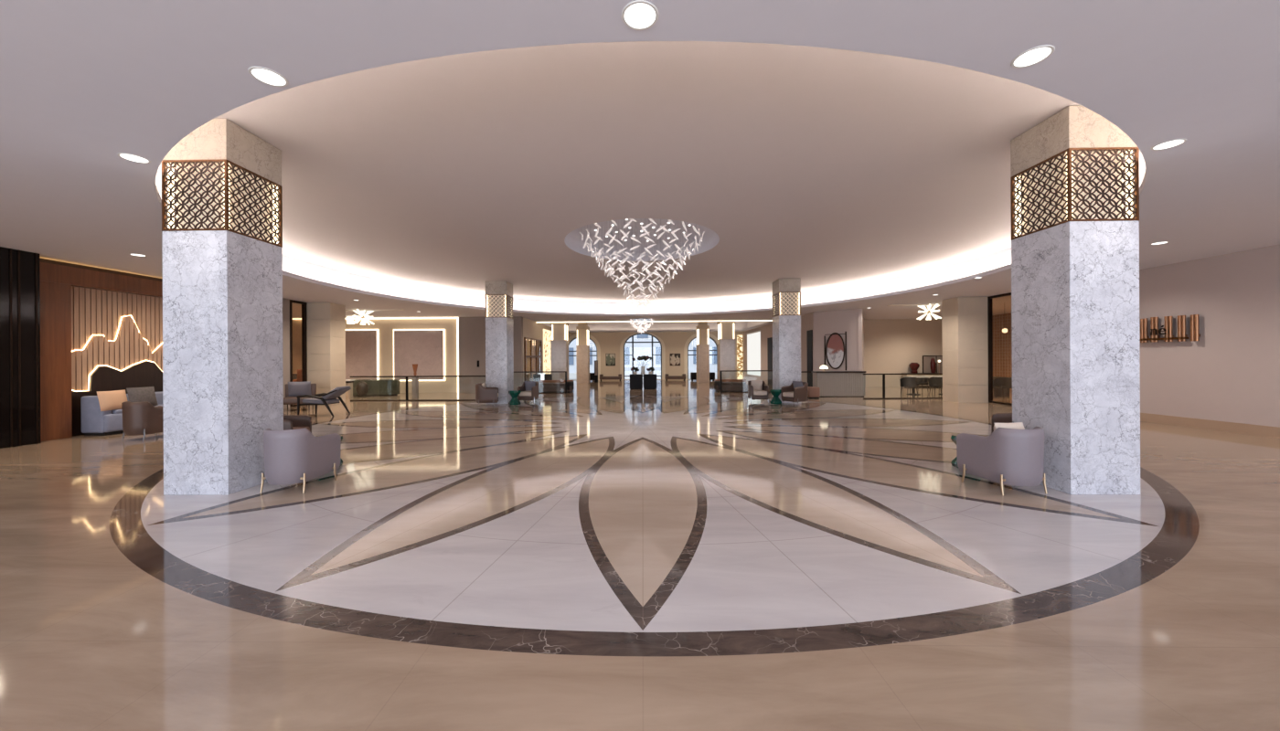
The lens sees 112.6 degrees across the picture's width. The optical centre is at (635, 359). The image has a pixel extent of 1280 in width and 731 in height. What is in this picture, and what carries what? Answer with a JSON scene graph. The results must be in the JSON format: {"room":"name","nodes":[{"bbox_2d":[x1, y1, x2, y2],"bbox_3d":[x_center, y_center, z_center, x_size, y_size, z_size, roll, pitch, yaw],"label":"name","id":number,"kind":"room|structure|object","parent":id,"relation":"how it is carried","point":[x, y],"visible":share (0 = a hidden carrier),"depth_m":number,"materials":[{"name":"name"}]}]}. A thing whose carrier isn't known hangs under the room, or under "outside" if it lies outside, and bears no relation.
{"room":"hotel lobby","nodes":[
{"label":"hotel lobby","id":0,"kind":"room"},
{"bbox_2d":[0,246,40,448],"bbox_3d":[-12.322,-0.222,2.259,0.700,3.780,12.509,0,0,1],"label":"wall","id":1,"kind":"structure","parent":0,"point":[27,275],"depth_m":8.24,"materials":[{"name":"black glass"}]},
{"bbox_2d":[9,248,38,447],"bbox_3d":[-11.865,-0.225,8.284,0.015,3.780,0.367,0,0,1],"label":"trim","id":2,"kind":"structure","parent":1,"relation":"attached to","point":[10,250],"depth_m":8.21,"materials":[{"name":"brown metal"}]},
{"bbox_2d":[39,257,162,436],"bbox_3d":[-12.424,-0.222,11.212,0.200,3.780,5.391,0,0,1],"label":"wall","id":3,"kind":"structure","parent":0,"point":[40,260],"depth_m":9.80,"materials":[{"name":"brown wood"}]},
{"bbox_2d":[39,261,162,441],"bbox_3d":[-12.195,-0.169,11.126,0.260,3.672,4.955,0,0,1],"label":"wall panel","id":4,"kind":"object","parent":3,"relation":"attached to","point":[100,331],"visible":0.51,"depth_m":9.59,"materials":[{"name":"brown wood"}]},
{"bbox_2d":[282,298,289,408],"bbox_3d":[-12.171,-0.223,14.400,0.200,3.780,0.994,0,0,1],"label":"wall","id":5,"kind":"structure","parent":0,"point":[285,302],"depth_m":14.73,"materials":[{"name":"brown paint"}]},
{"bbox_2d":[292,317,458,393],"bbox_3d":[-13.221,-0.217,21.522,8.864,3.780,0.200,0,0,1],"label":"wall niche","id":6,"kind":"object","parent":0,"point":[386,327],"visible":0.29,"depth_m":21.40,"materials":[{"name":"beige paint"}]},
{"bbox_2d":[344,329,378,380],"bbox_3d":[-13.892,-0.228,21.378,2.027,2.587,0.090,0,0,1],"label":"wall panel","id":7,"kind":"object","parent":6,"relation":"attached to","point":[361,345],"visible":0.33,"depth_m":21.33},
{"bbox_2d":[292,317,458,393],"bbox_3d":[-12.984,-0.209,21.308,8.344,3.760,0.040,0,0,1],"label":"light","id":8,"kind":"object","parent":6,"relation":"attached to","point":[421,317],"visible":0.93,"depth_m":21.23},
{"bbox_2d":[393,329,445,381],"bbox_3d":[-10.824,-0.229,21.327,2.596,2.583,0.090,0,0,1],"label":"wall panel","id":9,"kind":"object","parent":6,"relation":"attached to","point":[423,347],"visible":0.81,"depth_m":21.28,"materials":[{"name":"paint"}]},
{"bbox_2d":[458,316,522,393],"bbox_3d":[-7.228,-0.250,21.362,3.124,3.780,0.320,0,0,1],"label":"wall","id":10,"kind":"structure","parent":0,"point":[472,330],"depth_m":21.21,"materials":[{"name":"grey paint"}]},
{"bbox_2d":[522,317,552,382],"bbox_3d":[-5.661,-0.259,27.697,0.200,3.780,12.400,0,0,1],"label":"wall","id":11,"kind":"structure","parent":0,"point":[531,329],"depth_m":23.36,"materials":[{"name":"beige paint"}]},
{"bbox_2d":[543,329,551,373],"bbox_3d":[-5.527,-0.120,26.828,0.084,3.500,2.171,0,0,1],"label":"panel","id":12,"kind":"object","parent":11,"relation":"attached to","point":[547,361],"visible":0.73,"depth_m":26.64,"materials":[{"name":"metal"}]},
{"bbox_2d":[0,379,1279,730],"bbox_3d":[0.251,1.699,14.997,38.000,0.200,38.400,0,0,1],"label":"floor","id":13,"kind":"structure","parent":0,"point":[683,555],"depth_m":3.12,"materials":[{"name":"stone"}]},
{"bbox_2d":[80,391,163,436],"bbox_3d":[-11.801,1.230,10.887,0.580,0.870,3.220,0,0,1],"label":"sofa","id":14,"kind":"object","parent":13,"relation":"on","point":[94,421],"visible":0.31,"depth_m":9.29,"materials":[{"name":"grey fabric"}]},
{"bbox_2d":[96,389,127,411],"bbox_3d":[-11.646,0.903,9.517,0.209,0.431,0.566,0,0,1],"label":"cushion","id":15,"kind":"object","parent":14,"relation":"on","point":[109,400],"visible":0.91,"depth_m":9.42,"materials":[{"name":"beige fabric"}]},
{"bbox_2d":[111,404,163,414],"bbox_3d":[-11.723,1.162,10.185,0.360,0.095,1.400,0,0,1],"label":"seat cushion","id":16,"kind":"object","parent":14,"relation":"on","point":[115,411],"depth_m":9.55,"materials":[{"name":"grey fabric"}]},
{"bbox_2d":[126,386,158,405],"bbox_3d":[-11.627,0.884,10.065,0.206,0.470,0.584,0,0,1],"label":"cushion","id":17,"kind":"object","parent":14,"relation":"on","point":[147,394],"visible":0.72,"depth_m":10.01,"materials":[{"name":"grey fabric"}]},
{"bbox_2d":[121,401,163,441],"bbox_3d":[-10.223,1.257,8.986,0.550,0.802,0.780,0,0,9],"label":"armchair","id":18,"kind":"object","parent":13,"relation":"on","point":[144,419],"visible":0.8,"depth_m":8.69,"materials":[{"name":"brown leather"}]},
{"bbox_2d":[161,118,283,495],"bbox_3d":[-5.300,-0.636,5.535,0.794,4.531,0.794,0,0,1],"label":"marble column","id":19,"kind":"structure","parent":13,"relation":"on","point":[223,380],"depth_m":5.15,"materials":[{"name":"grey stone"}]},
{"bbox_2d":[283,414,311,433],"bbox_3d":[-6.261,1.254,7.484,0.743,0.763,0.641,0,0,-9],"label":"armchair","id":20,"kind":"object","parent":13,"relation":"on","point":[290,421],"visible":0.11,"depth_m":7.75,"materials":[{"name":"brown leather"}]},
{"bbox_2d":[289,299,307,407],"bbox_3d":[-12.175,-0.221,15.368,0.120,3.775,0.750,0,0,1],"label":"glass wall","id":21,"kind":"structure","parent":13,"relation":"on","point":[304,304],"depth_m":15.64,"materials":[{"name":"brown metal"}]},
{"bbox_2d":[283,381,316,410],"bbox_3d":[-11.130,1.195,14.086,0.840,0.932,0.780,0,0,-28],"label":"lounge chair","id":22,"kind":"object","parent":13,"relation":"on","point":[293,389],"visible":0.76,"depth_m":14.18,"materials":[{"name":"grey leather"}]},
{"bbox_2d":[288,381,311,396],"bbox_3d":[-11.228,0.982,14.272,0.620,0.505,0.235,0,0,-28],"label":"cushion","id":23,"kind":"object","parent":22,"relation":"on","point":[294,389],"depth_m":14.20,"materials":[{"name":"grey fabric"}]},
{"bbox_2d":[259,428,341,493],"bbox_3d":[-4.300,1.236,5.468,0.554,0.778,0.758,0,0,2],"label":"armchair","id":24,"kind":"object","parent":13,"relation":"on","point":[291,456],"visible":1,"depth_m":5.19,"materials":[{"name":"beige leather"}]},
{"bbox_2d":[296,385,351,416],"bbox_3d":[-9.223,1.230,12.709,1.172,0.862,0.781,0,0,1],"label":"lounge chair","id":25,"kind":"object","parent":13,"relation":"on","point":[330,398],"visible":0.98,"depth_m":12.44,"materials":[{"name":"grey fabric"}]},
{"bbox_2d":[302,397,339,404],"bbox_3d":[-9.361,1.225,12.711,0.720,0.164,0.580,0,0,1],"label":"seat cushion","id":26,"kind":"object","parent":25,"relation":"on","point":[328,400],"depth_m":12.47,"materials":[{"name":"grey fabric"}]},
{"bbox_2d":[321,385,351,400],"bbox_3d":[-8.907,0.989,12.704,0.537,0.384,0.560,0,0,1],"label":"cushion","id":27,"kind":"object","parent":25,"relation":"on","point":[337,391],"depth_m":12.59,"materials":[{"name":"grey fabric"}]},
{"bbox_2d":[306,302,345,405],"bbox_3d":[-11.717,-0.221,16.146,0.950,3.770,0.800,0,0,1],"label":"stone pier","id":28,"kind":"object","parent":13,"relation":"on","point":[325,322],"visible":0.91,"depth_m":15.75,"materials":[{"name":"beige stone"}]},
{"bbox_2d":[345,379,354,398],"bbox_3d":[-12.614,1.269,18.611,0.510,0.800,0.400,0,0,1],"label":"console table","id":29,"kind":"object","parent":13,"relation":"on","point":[348,382],"visible":0.65,"depth_m":18.54,"materials":[{"name":"white paint"}]},
{"bbox_2d":[355,381,368,397],"bbox_3d":[-12.174,1.317,19.004,0.500,0.700,0.500,0,0,1],"label":"chair","id":30,"kind":"object","parent":13,"relation":"on","point":[362,388],"visible":1,"depth_m":18.85,"materials":[{"name":"brown fabric"}]},
{"bbox_2d":[352,378,401,395],"bbox_3d":[-12.187,1.282,19.904,2.404,0.770,0.960,0,0,1],"label":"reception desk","id":31,"kind":"object","parent":13,"relation":"on","point":[377,387],"visible":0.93,"depth_m":19.50,"materials":[{"name":"green stone"}]},
{"bbox_2d":[411,363,418,397],"bbox_3d":[-9.585,0.923,18.561,0.240,1.460,0.240,0,0,1],"label":"vase","id":32,"kind":"object","parent":13,"relation":"on","point":[414,380],"visible":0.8,"depth_m":18.47,"materials":[{"name":"grey paint"}]},
{"bbox_2d":[350,375,485,401],"bbox_3d":[-8.585,1.147,17.144,5.816,1.000,0.070,0,0,1],"label":"glass railing","id":33,"kind":"object","parent":13,"relation":"on","point":[406,377],"visible":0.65,"depth_m":17.12,"materials":[{"name":"brown metal"}]},
{"bbox_2d":[475,383,498,406],"bbox_3d":[-5.275,1.223,15.138,0.758,0.815,0.654,0,0,-14],"label":"armchair","id":34,"kind":"object","parent":13,"relation":"on","point":[484,394],"visible":1,"depth_m":14.86,"materials":[{"name":"brown leather"}]},
{"bbox_2d":[485,280,513,404],"bbox_3d":[-5.125,-0.637,16.111,0.794,4.531,0.794,0,0,1],"label":"marble column","id":35,"kind":"structure","parent":13,"relation":"on","point":[499,335],"depth_m":15.72,"materials":[{"name":"grey stone"}]},
{"bbox_2d":[508,390,520,405],"bbox_3d":[-4.377,1.367,15.424,0.400,0.515,0.400,0,0,13],"label":"side table","id":36,"kind":"object","parent":13,"relation":"on","point":[514,394],"visible":1,"depth_m":15.31,"materials":[{"name":"ceramic"}]},
{"bbox_2d":[517,381,540,403],"bbox_3d":[-4.034,1.216,16.173,0.654,0.815,0.758,0,0,9],"label":"armchair","id":37,"kind":"object","parent":13,"relation":"on","point":[529,389],"visible":0.98,"depth_m":15.98,"materials":[{"name":"fabric"}]},
{"bbox_2d":[524,381,535,391],"bbox_3d":[-4.016,1.012,16.297,0.432,0.408,0.197,0,0,9],"label":"pillow","id":38,"kind":"object","parent":37,"relation":"on","point":[528,385],"depth_m":16.23,"materials":[{"name":"grey fabric"}]},
{"bbox_2d":[523,337,542,381],"bbox_3d":[-5.579,0.240,23.406,0.060,2.781,3.523,0,0,1],"label":"screen","id":39,"kind":"object","parent":13,"relation":"on","point":[525,338],"visible":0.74,"depth_m":22.84,"materials":[{"name":"wood"}]},
{"bbox_2d":[513,371,566,393],"bbox_3d":[-4.733,1.096,20.631,2.840,1.060,0.070,0,0,1],"label":"glass railing","id":40,"kind":"object","parent":13,"relation":"on","point":[527,371],"visible":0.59,"depth_m":20.59,"materials":[{"name":"brown metal"}]},
{"bbox_2d":[538,380,573,392],"bbox_3d":[-4.049,1.332,21.480,1.754,0.580,0.820,0,0,1],"label":"sofa","id":41,"kind":"object","parent":13,"relation":"on","point":[544,386],"visible":0.88,"depth_m":21.09,"materials":[{"name":"brown leather"}]},
{"bbox_2d":[550,322,568,380],"bbox_3d":[-4.428,-0.593,25.025,0.898,4.435,0.898,0,0,1],"label":"column","id":42,"kind":"structure","parent":13,"relation":"on","point":[560,343],"depth_m":24.58,"materials":[{"name":"beige stone"}]},
{"bbox_2d":[576,322,589,383],"bbox_3d":[-3.619,-0.598,29.469,0.811,4.435,0.811,0,0,1],"label":"column","id":43,"kind":"structure","parent":13,"relation":"on","point":[582,347],"depth_m":29.07,"materials":[{"name":"beige stone"}]},
{"bbox_2d":[629,374,642,389],"bbox_3d":[0.041,1.205,23.401,0.706,0.790,0.702,0,0,1],"label":"base cabinet","id":44,"kind":"object","parent":13,"relation":"on","point":[635,380],"visible":0.93,"depth_m":23.05,"materials":[{"name":"black paint"}]},
{"bbox_2d":[643,373,656,389],"bbox_3d":[0.793,1.201,23.389,0.720,0.790,0.702,0,0,1],"label":"base cabinet","id":45,"kind":"object","parent":13,"relation":"on","point":[649,380],"visible":0.94,"depth_m":23.04,"materials":[{"name":"black paint"}]},
{"bbox_2d":[695,321,709,383],"bbox_3d":[4.619,-0.643,29.319,0.785,4.435,0.785,0,0,1],"label":"column","id":46,"kind":"structure","parent":13,"relation":"on","point":[702,328],"depth_m":28.93,"materials":[{"name":"beige stone"}]},
{"bbox_2d":[716,321,735,379],"bbox_3d":[5.278,-0.646,24.858,0.886,4.435,0.886,0,0,1],"label":"column","id":47,"kind":"structure","parent":13,"relation":"on","point":[725,343],"depth_m":24.42,"materials":[{"name":"beige stone"}]},
{"bbox_2d":[714,379,747,392],"bbox_3d":[4.807,1.284,21.333,1.616,0.580,0.820,0,0,1],"label":"sofa","id":48,"kind":"object","parent":13,"relation":"on","point":[727,385],"visible":0.96,"depth_m":20.95,"materials":[{"name":"brown leather"}]},
{"bbox_2d":[719,370,772,393],"bbox_3d":[5.422,1.040,20.462,2.728,1.060,0.070,0,0,1],"label":"glass railing","id":49,"kind":"object","parent":13,"relation":"on","point":[720,371],"visible":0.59,"depth_m":20.45,"materials":[{"name":"glass"}]},
{"bbox_2d":[746,380,768,403],"bbox_3d":[4.556,1.169,15.930,0.654,0.815,0.758,0,0,1],"label":"armchair","id":50,"kind":"object","parent":13,"relation":"on","point":[757,389],"visible":1,"depth_m":15.78,"materials":[{"name":"fabric"}]},
{"bbox_2d":[750,380,762,390],"bbox_3d":[4.557,0.965,16.056,0.432,0.408,0.197,0,0,1],"label":"pillow","id":51,"kind":"object","parent":50,"relation":"on","point":[757,385],"depth_m":15.99,"materials":[{"name":"beige fabric"}]},
{"bbox_2d":[769,389,781,404],"bbox_3d":[5.023,1.315,15.268,0.400,0.515,0.400,0,0,11],"label":"side table","id":52,"kind":"object","parent":13,"relation":"on","point":[775,393],"visible":0.99,"depth_m":15.14,"materials":[{"name":"ceramic"}]},
{"bbox_2d":[772,278,801,403],"bbox_3d":[5.636,-0.697,15.933,0.794,4.531,0.794,0,0,1],"label":"marble column","id":53,"kind":"structure","parent":13,"relation":"on","point":[786,293],"depth_m":15.54,"materials":[{"name":"grey stone"}]},
{"bbox_2d":[781,381,809,405],"bbox_3d":[5.631,1.163,14.990,0.758,0.815,0.654,0,0,-27],"label":"armchair","id":54,"kind":"object","parent":13,"relation":"on","point":[797,391],"visible":1,"depth_m":14.80,"materials":[{"name":"fabric"}]},
{"bbox_2d":[807,386,820,398],"bbox_3d":[7.166,1.331,17.283,0.440,0.460,0.400,0,0,1],"label":"pouf","id":55,"kind":"object","parent":13,"relation":"on","point":[813,392],"visible":0.79,"depth_m":17.09,"materials":[{"name":"brown fabric"}]},
{"bbox_2d":[810,371,866,396],"bbox_3d":[8.564,1.018,18.010,2.051,1.070,0.560,0,0,1],"label":"reception desk","id":56,"kind":"object","parent":13,"relation":"on","point":[829,383],"depth_m":17.77,"materials":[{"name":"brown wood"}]},
{"bbox_2d":[863,373,942,399],"bbox_3d":[10.702,1.041,16.824,3.425,1.000,0.070,0,0,1],"label":"glass railing","id":57,"kind":"object","parent":13,"relation":"on","point":[883,375],"visible":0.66,"depth_m":16.81,"materials":[{"name":"brown metal"}]},
{"bbox_2d":[899,377,917,396],"bbox_3d":[11.637,1.137,18.149,0.562,0.801,0.479,0,0,-8],"label":"dining chair","id":58,"kind":"object","parent":13,"relation":"on","point":[907,382],"visible":1,"depth_m":17.97,"materials":[{"name":"black fabric"}]},
{"bbox_2d":[901,373,942,387],"bbox_3d":[16.281,1.125,23.578,2.900,0.770,0.450,0,0,1],"label":"sideboard","id":59,"kind":"object","parent":13,"relation":"on","point":[901,373],"visible":0.14,"depth_m":23.41,"materials":[{"name":"beige paint"}]},
{"bbox_2d":[922,355,942,373],"bbox_3d":[16.519,0.254,23.689,1.140,0.970,0.060,0,0,1],"label":"frame","id":60,"kind":"object","parent":59,"relation":"on","point":[926,359],"visible":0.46,"depth_m":23.68,"materials":[{"name":"grey paint"}]},
{"bbox_2d":[916,377,928,394],"bbox_3d":[12.924,1.130,19.387,0.562,0.801,0.479,0,0,1],"label":"dining chair","id":61,"kind":"object","parent":13,"relation":"on","point":[920,381],"visible":0.56,"depth_m":19.29,"materials":[{"name":"black fabric"}]},
{"bbox_2d":[928,376,942,395],"bbox_3d":[12.864,1.130,18.149,0.562,0.801,0.479,0,0,8],"label":"dining chair","id":62,"kind":"object","parent":13,"relation":"on","point":[933,381],"visible":0.7,"depth_m":18.00,"materials":[{"name":"black fabric"}]},
{"bbox_2d":[941,297,988,403],"bbox_3d":[12.077,-0.351,15.601,1.149,3.770,0.800,0,0,1],"label":"stone pier","id":63,"kind":"object","parent":13,"relation":"on","point":[965,319],"visible":1,"depth_m":15.21,"materials":[{"name":"beige stone"}]},
{"bbox_2d":[987,292,1012,405],"bbox_3d":[12.589,-0.357,14.192,0.120,3.775,2.040,0,0,1],"label":"glass wall","id":64,"kind":"structure","parent":13,"relation":"on","point":[989,298],"depth_m":15.13,"materials":[{"name":"brown metal"}]},
{"bbox_2d":[992,376,1009,396],"bbox_3d":[14.458,1.121,17.662,1.800,0.800,0.800,0,0,1],"label":"dining table","id":65,"kind":"object","parent":13,"relation":"on","point":[997,391],"visible":0.16,"depth_m":17.66,"materials":[{"name":"brown wood"}]},
{"bbox_2d":[991,413,1012,432],"bbox_3d":[6.645,1.183,7.240,0.743,0.763,0.641,0,0,11],"label":"armchair","id":66,"kind":"object","parent":13,"relation":"on","point":[997,418],"visible":0.04,"depth_m":7.53,"materials":[{"name":"brown leather"}]},
{"bbox_2d":[956,422,1047,495],"bbox_3d":[4.518,1.169,5.251,0.584,0.815,0.758,0,0,-6],"label":"armchair","id":67,"kind":"object","parent":13,"relation":"on","point":[1012,454],"visible":1,"depth_m":4.98,"materials":[{"name":"grey leather"}]},
{"bbox_2d":[994,422,1024,429],"bbox_3d":[4.530,0.965,5.126,0.382,0.408,0.197,0,0,-6],"label":"pillow","id":68,"kind":"object","parent":67,"relation":"on","point":[1016,425],"depth_m":5.13,"materials":[{"name":"beige fabric"}]},
{"bbox_2d":[992,313,1012,390],"bbox_3d":[18.203,-0.385,18.350,0.050,3.770,10.300,0,0,1],"label":"wall screen","id":69,"kind":"object","parent":13,"relation":"on","point":[1002,349],"visible":0.03,"depth_m":21.20,"materials":[{"name":"brown wood"}]},
{"bbox_2d":[993,377,1012,396],"bbox_3d":[14.813,1.119,17.167,0.562,0.801,0.479,0,0,1],"label":"dining chair","id":70,"kind":"object","parent":13,"relation":"on","point":[1001,383],"visible":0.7,"depth_m":16.99,"materials":[{"name":"black fabric"}]},
{"bbox_2d":[1010,106,1140,494],"bbox_3d":[5.460,-0.696,5.356,0.794,4.531,0.794,0,0,1],"label":"marble column","id":71,"kind":"structure","parent":13,"relation":"on","point":[1075,260],"depth_m":4.97,"materials":[{"name":"grey stone"}]},
{"bbox_2d":[0,0,1279,332],"bbox_3d":[0.228,-2.181,14.897,38.000,0.001,38.200,0,0,1],"label":"ceiling","id":72,"kind":"structure","parent":0,"point":[84,83],"depth_m":3.19,"materials":[{"name":"paint"}]},
{"bbox_2d":[117,152,150,163],"bbox_3d":[-5.343,-2.147,4.549,0.236,0.005,0.236,0,0,1],"label":"recessed light","id":73,"kind":"object","parent":72,"relation":"in","point":[128,156],"visible":1,"depth_m":4.55,"materials":[{"name":"white paint"}]},
{"bbox_2d":[247,66,288,86],"bbox_3d":[-2.804,-2.161,3.263,0.236,0.005,0.236,0,0,1],"label":"recessed light","id":74,"kind":"object","parent":72,"relation":"in","point":[264,75],"visible":1,"depth_m":3.25,"materials":[{"name":"white paint"}]},
{"bbox_2d":[351,309,373,325],"bbox_3d":[-11.686,-1.829,18.296,0.809,0.674,0.809,0,0,23],"label":"pendant","id":75,"kind":"object","parent":72,"relation":"hanging from","point":[363,317],"visible":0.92,"depth_m":18.25,"materials":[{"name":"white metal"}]},
{"bbox_2d":[621,0,658,30],"bbox_3d":[0.028,-2.177,2.702,0.236,0.005,0.236,0,0,1],"label":"recessed light","id":76,"kind":"object","parent":72,"relation":"in","point":[637,15],"visible":1,"depth_m":2.69,"materials":[{"name":"white paint"}]},
{"bbox_2d":[628,318,653,334],"bbox_3d":[0.310,-1.794,23.073,1.426,0.836,1.372,0,0,1],"label":"chandelier","id":77,"kind":"object","parent":72,"relation":"hanging from","point":[639,329],"visible":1,"depth_m":22.89,"materials":[{"name":"glass"}]},
{"bbox_2d":[154,42,1146,316],"bbox_3d":[0.179,-2.559,12.052,19.700,0.757,19.700,0,0,1],"label":"cove light","id":78,"kind":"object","parent":72,"relation":"attached to","point":[1000,261],"depth_m":16.58,"materials":[{"name":"paint"}]},
{"bbox_2d":[536,320,771,322],"bbox_3d":[0.382,-2.156,24.161,15.200,0.048,0.030,0,0,1],"label":"light slot","id":79,"kind":"object","parent":72,"relation":"attached to","point":[644,321],"visible":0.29,"depth_m":24.13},
{"bbox_2d":[917,303,941,319],"bbox_3d":[12.031,-1.959,17.502,0.813,0.674,0.813,0,0,-39],"label":"pendant","id":80,"kind":"object","parent":72,"relation":"hanging from","point":[929,306],"visible":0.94,"depth_m":17.43,"materials":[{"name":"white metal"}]},
{"bbox_2d":[1010,44,1055,68],"bbox_3d":[2.873,-2.192,3.090,0.236,0.005,0.236,0,0,1],"label":"recessed light","id":81,"kind":"object","parent":72,"relation":"in","point":[1033,56],"visible":1,"depth_m":3.08,"materials":[{"name":"white paint"}]},
{"bbox_2d":[1150,138,1186,150],"bbox_3d":[5.466,-2.207,4.378,0.236,0.005,0.236,0,0,1],"label":"recessed light","id":82,"kind":"object","parent":72,"relation":"in","point":[1173,143],"visible":1,"depth_m":4.38,"materials":[{"name":"white paint"}]},
{"bbox_2d":[564,218,719,261],"bbox_3d":[0.155,-3.148,10.798,3.860,0.420,3.860,0,0,1],"label":"ceiling","id":83,"kind":"structure","parent":0,"point":[710,239],"depth_m":11.49,"materials":[{"name":"paint"}]},
{"bbox_2d":[579,218,704,309],"bbox_3d":[0.169,-2.313,10.791,3.215,2.077,3.191,0,0,1],"label":"chandelier","id":84,"kind":"object","parent":83,"relation":"hanging from","point":[633,247],"visible":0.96,"depth_m":10.37,"materials":[{"name":"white glass"}]},
{"bbox_2d":[155,41,1145,302],"bbox_3d":[0.177,-2.938,12.052,19.700,0.001,19.700,0,0,1],"label":"ceiling","id":85,"kind":"structure","parent":0,"point":[824,168],"depth_m":6.41,"materials":[{"name":"paint"}]},
{"bbox_2d":[567,331,744,380],"bbox_3d":[0.556,-0.288,33.995,38.000,3.790,0.400,0,0,1],"label":"wall","id":86,"kind":"structure","parent":0,"point":[675,342],"depth_m":33.77,"materials":[{"name":"beige paint"}]},
{"bbox_2d":[567,333,600,380],"bbox_3d":[-4.259,-0.257,33.900,2.960,3.760,0.150,0,0,1],"label":"trim","id":87,"kind":"structure","parent":86,"relation":"attached to","point":[571,337],"depth_m":33.80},
{"bbox_2d":[605,353,615,365],"bbox_3d":[-1.983,-0.001,33.812,0.762,0.966,0.040,0,0,1],"label":"framed painting","id":88,"kind":"object","parent":86,"relation":"attached to","point":[610,358],"visible":1,"depth_m":33.80,"materials":[{"name":"green paper"}]},
{"bbox_2d":[619,332,665,380],"bbox_3d":[0.566,-0.288,33.820,3.560,3.770,0.150,0,0,1],"label":"trim","id":89,"kind":"structure","parent":86,"relation":"attached to","point":[628,336],"depth_m":33.73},
{"bbox_2d":[623,332,661,379],"bbox_3d":[0.569,-0.273,33.995,3.080,3.740,0.100,0,0,1],"label":"window","id":90,"kind":"structure","parent":86,"relation":"in","point":[632,336],"depth_m":33.96,"materials":[{"name":"black metal"}]},
{"bbox_2d":[670,353,680,365],"bbox_3d":[3.120,-0.001,33.727,0.830,0.964,0.040,0,0,1],"label":"framed painting","id":91,"kind":"object","parent":86,"relation":"attached to","point":[675,358],"visible":1,"depth_m":33.72,"materials":[{"name":"beige paper"}]},
{"bbox_2d":[683,332,717,380],"bbox_3d":[5.332,-0.309,33.740,2.960,3.760,0.150,0,0,1],"label":"trim","id":92,"kind":"structure","parent":86,"relation":"attached to","point":[691,337],"depth_m":33.69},
{"bbox_2d":[736,335,744,379],"bbox_3d":[8.243,-0.195,33.619,0.631,3.500,0.084,0,0,1],"label":"panel","id":93,"kind":"object","parent":86,"relation":"attached to","point":[740,357],"visible":0.94,"depth_m":33.60,"materials":[{"name":"metal"}]},
{"bbox_2d":[744,312,813,383],"bbox_3d":[8.538,-0.337,26.811,0.200,3.780,13.700,0,0,1],"label":"wall","id":94,"kind":"structure","parent":0,"point":[806,320],"depth_m":27.27,"materials":[{"name":"beige paint"}]},
{"bbox_2d":[534,320,772,331],"bbox_3d":[0.449,-2.542,28.296,16.200,0.720,9.200,0,0,1],"label":"trim","id":95,"kind":"structure","parent":94,"relation":"attached to","point":[738,325],"depth_m":32.81,"materials":[{"name":"paint"}]},
{"bbox_2d":[746,330,760,375],"bbox_3d":[8.461,-0.447,30.667,0.080,3.100,3.597,0,0,1],"label":"window blind","id":96,"kind":"object","parent":94,"relation":"attached to","point":[753,338],"visible":1,"depth_m":30.47,"materials":[{"name":"fabric"}]},
{"bbox_2d":[767,337,772,384],"bbox_3d":[8.424,0.086,26.761,0.030,2.936,0.921,0,0,1],"label":"door","id":97,"kind":"structure","parent":94,"relation":"in","point":[769,340],"depth_m":26.65,"materials":[{"name":"black paint"}]},
{"bbox_2d":[806,330,812,386],"bbox_3d":[8.318,0.077,20.370,0.030,2.955,0.634,0,0,1],"label":"door","id":98,"kind":"structure","parent":94,"relation":"in","point":[809,334],"depth_m":20.35,"materials":[{"name":"black paint"}]},
{"bbox_2d":[813,309,863,371],"bbox_3d":[9.181,-0.341,19.410,2.034,3.780,0.150,0,0,37],"label":"wall","id":99,"kind":"structure","parent":0,"point":[828,323],"depth_m":19.30,"materials":[{"name":"beige paint"}]},
{"bbox_2d":[823,331,846,370],"bbox_3d":[9.048,-0.391,19.332,0.934,1.740,0.075,0,0,37],"label":"artwork","id":100,"kind":"object","parent":99,"relation":"attached to","point":[835,347],"visible":1,"depth_m":19.33,"materials":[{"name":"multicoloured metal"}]},
{"bbox_2d":[857,309,864,371],"bbox_3d":[11.326,-0.352,21.375,0.150,3.780,5.952,0,0,29],"label":"wall","id":101,"kind":"structure","parent":0,"point":[860,316],"depth_m":18.78,"materials":[{"name":"beige paint"}]},
{"bbox_2d":[864,319,942,387],"bbox_3d":[15.462,-0.375,23.946,5.858,3.780,0.200,0,0,1],"label":"wall","id":102,"kind":"structure","parent":0,"point":[890,346],"depth_m":23.86,"materials":[{"name":"beige paint"}]},
{"bbox_2d":[1139,245,1279,427],"bbox_3d":[12.616,-0.359,4.366,0.200,3.780,17.550,0,0,1],"label":"wall","id":103,"kind":"structure","parent":0,"point":[1232,374],"depth_m":9.22,"materials":[{"name":"beige paint"}]},
{"bbox_2d":[1139,314,1200,342],"bbox_3d":[12.509,-0.730,10.176,0.202,0.630,1.390,0,0,1],"label":"wall art","id":104,"kind":"object","parent":103,"relation":"attached to","point":[1195,335],"visible":0.94,"depth_m":9.97,"materials":[{"name":"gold metal"}]},
{"bbox_2d":[1140,412,1279,437],"bbox_3d":[12.510,1.426,4.367,0.030,0.210,17.550,0,0,1],"label":"baseboard","id":105,"kind":"structure","parent":103,"relation":"attached to","point":[1207,424],"depth_m":9.27,"materials":[{"name":"beige stone"}]},
{"label":"outside","id":106,"kind":"structure","parent":0,"visible":0},
{"bbox_2d":[568,373,716,380],"bbox_3d":[0.875,1.795,52.542,60.000,0.200,36.500,0,0,1],"label":"ground","id":107,"kind":"structure","parent":106,"point":[571,376],"depth_m":45.47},
{"bbox_2d":[568,334,716,373],"bbox_3d":[0.878,-5.855,55.242,52.000,15.100,1.100,0,0,1],"label":"facade","id":108,"kind":"object","parent":107,"relation":"on","point":[640,349],"visible":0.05,"depth_m":54.78,"materials":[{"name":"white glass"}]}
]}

